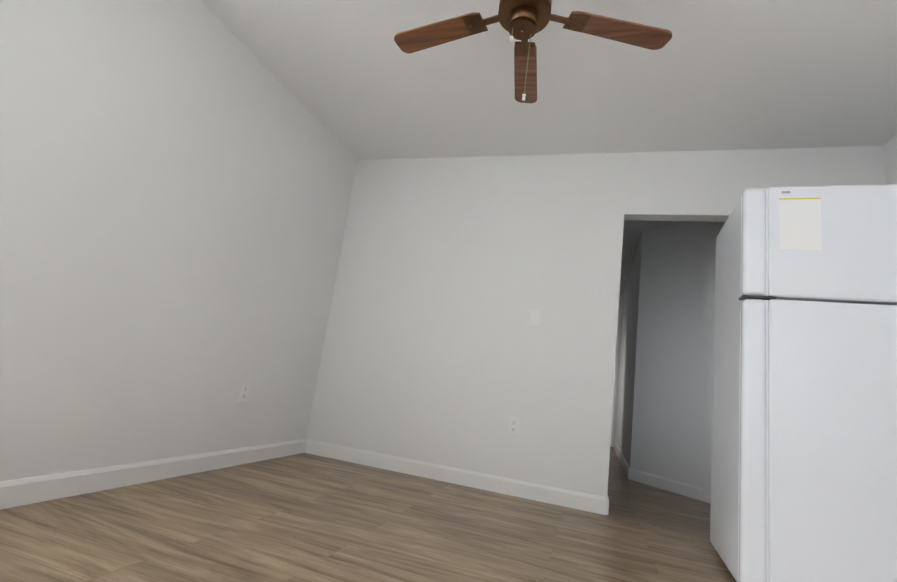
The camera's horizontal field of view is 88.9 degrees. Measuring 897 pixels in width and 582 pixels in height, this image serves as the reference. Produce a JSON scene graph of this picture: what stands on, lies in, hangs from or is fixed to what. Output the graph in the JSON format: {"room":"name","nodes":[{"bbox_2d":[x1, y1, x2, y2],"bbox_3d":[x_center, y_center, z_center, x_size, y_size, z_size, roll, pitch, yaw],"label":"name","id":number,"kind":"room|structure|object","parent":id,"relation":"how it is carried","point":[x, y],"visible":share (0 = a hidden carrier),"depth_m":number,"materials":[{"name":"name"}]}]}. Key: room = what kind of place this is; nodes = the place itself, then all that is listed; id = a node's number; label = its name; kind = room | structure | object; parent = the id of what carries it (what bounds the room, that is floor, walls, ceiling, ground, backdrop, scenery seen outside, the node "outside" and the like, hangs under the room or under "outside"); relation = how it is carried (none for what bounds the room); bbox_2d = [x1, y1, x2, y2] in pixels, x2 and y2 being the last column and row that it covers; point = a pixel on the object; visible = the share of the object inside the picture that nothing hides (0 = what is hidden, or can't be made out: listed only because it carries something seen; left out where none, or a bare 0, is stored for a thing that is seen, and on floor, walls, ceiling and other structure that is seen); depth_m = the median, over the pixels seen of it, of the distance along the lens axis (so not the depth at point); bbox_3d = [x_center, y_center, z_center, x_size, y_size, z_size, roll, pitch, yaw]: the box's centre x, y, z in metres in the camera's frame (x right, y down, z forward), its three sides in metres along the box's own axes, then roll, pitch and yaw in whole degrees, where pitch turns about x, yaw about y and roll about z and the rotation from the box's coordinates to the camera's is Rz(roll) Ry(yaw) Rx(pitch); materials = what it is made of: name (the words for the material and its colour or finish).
{"room":"kitchen","nodes":[
{"label":"kitchen","id":0,"kind":"room"},
{"bbox_2d":[0,0,356,481],"bbox_3d":[-1.570,-0.360,2.127,0.120,2.500,3.940,4,-11,18],"label":"wall","id":1,"kind":"structure","parent":0,"point":[176,180],"depth_m":2.26,"materials":[{"name":"paint"}]},
{"bbox_2d":[0,439,306,509],"bbox_3d":[-1.662,0.812,1.879,0.013,0.102,3.700,4,-11,18],"label":"baseboard","id":2,"kind":"structure","parent":1,"relation":"attached to","point":[23,491],"depth_m":2.21,"materials":[{"name":"white paint"}]},
{"bbox_2d":[239,383,249,401],"bbox_3d":[-1.306,0.652,2.932,0.009,0.116,0.072,4,-11,18],"label":"outlet","id":3,"kind":"object","parent":1,"relation":"attached to","point":[244,392],"visible":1,"depth_m":2.93,"materials":[{"name":"white plastic"}]},
{"bbox_2d":[0,447,735,581],"bbox_3d":[1.043,1.554,3.413,4.520,0.060,8.700,4,-11,18],"label":"floor","id":4,"kind":"structure","parent":0,"point":[303,517],"depth_m":2.02,"materials":[{"name":"brown wood"}]},
{"bbox_2d":[710,184,896,581],"bbox_3d":[1.744,0.461,2.164,0.754,1.777,0.765,3,-12,21],"label":"fridge","id":5,"kind":"object","parent":4,"relation":"on","point":[804,459],"visible":1,"depth_m":1.92,"materials":[{"name":"white metal"}]},
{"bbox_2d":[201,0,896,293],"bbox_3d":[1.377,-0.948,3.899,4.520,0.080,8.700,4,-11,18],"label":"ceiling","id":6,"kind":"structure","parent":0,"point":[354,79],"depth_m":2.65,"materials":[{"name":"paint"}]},
{"bbox_2d":[394,0,671,102],"bbox_3d":[0.291,-1.085,1.872,1.191,0.702,1.180,4,-11,18],"label":"ceiling fan","id":7,"kind":"object","parent":6,"relation":"hanging from","point":[523,21],"visible":1,"depth_m":1.92,"materials":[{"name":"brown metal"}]},
{"bbox_2d":[307,146,885,497],"bbox_3d":[0.883,0.191,3.280,3.880,2.500,0.120,4,-11,18],"label":"wall","id":8,"kind":"structure","parent":0,"point":[452,272],"depth_m":3.38,"materials":[{"name":"paint"}]},
{"bbox_2d":[305,439,606,514],"bbox_3d":[-0.065,1.290,3.246,2.250,0.102,0.013,4,-11,18],"label":"baseboard","id":9,"kind":"structure","parent":8,"relation":"attached to","point":[551,495],"depth_m":3.18,"materials":[{"name":"white paint"}]},
{"bbox_2d":[508,417,519,434],"bbox_3d":[0.451,0.934,3.170,0.072,0.116,0.009,4,-11,18],"label":"outlet","id":10,"kind":"object","parent":8,"relation":"attached to","point":[513,426],"visible":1,"depth_m":3.17,"materials":[{"name":"white plastic"}]},
{"bbox_2d":[606,494,608,514],"bbox_3d":[1.027,1.379,2.954,0.013,0.102,0.120,4,-11,18],"label":"baseboard","id":11,"kind":"structure","parent":8,"relation":"attached to","point":[607,510],"depth_m":2.90,"materials":[{"name":"white paint"}]},
{"bbox_2d":[610,293,623,446],"bbox_3d":[2.332,1.242,7.691,1.009,2.500,0.120,4,-11,18],"label":"wall","id":12,"kind":"structure","parent":0,"point":[620,311],"depth_m":7.56,"materials":[{"name":"paint"}]},
{"bbox_2d":[610,317,620,446],"bbox_3d":[2.370,1.429,7.588,0.808,2.090,0.200,4,-11,18],"label":"hall door","id":13,"kind":"structure","parent":12,"relation":"in","point":[615,383],"depth_m":7.43,"materials":[{"name":"white paint"}]},
{"bbox_2d":[615,221,724,489],"bbox_3d":[3.123,0.897,5.376,1.891,2.500,4.121,4,-11,18],"label":"wall","id":14,"kind":"structure","parent":0,"point":[664,415],"depth_m":4.30,"materials":[{"name":"paint"}]},
{"bbox_2d":[614,441,629,478],"bbox_3d":[2.183,2.091,5.823,0.013,0.102,3.073,4,-11,18],"label":"baseboard","id":15,"kind":"structure","parent":14,"relation":"attached to","point":[625,465],"depth_m":5.24,"materials":[{"name":"white paint"}]},
{"bbox_2d":[629,468,710,503],"bbox_3d":[2.096,1.685,3.791,0.013,0.102,1.400,14,-13,-29],"label":"baseboard","id":16,"kind":"structure","parent":14,"relation":"attached to","point":[686,489],"depth_m":4.01,"materials":[{"name":"white paint"}]},
{"bbox_2d":[884,135,896,184],"bbox_3d":[2.090,-0.118,0.859,0.120,2.500,3.820,4,-11,18],"label":"wall","id":17,"kind":"structure","parent":0,"point":[890,154],"depth_m":2.80,"materials":[{"name":"paint"}]}
]}

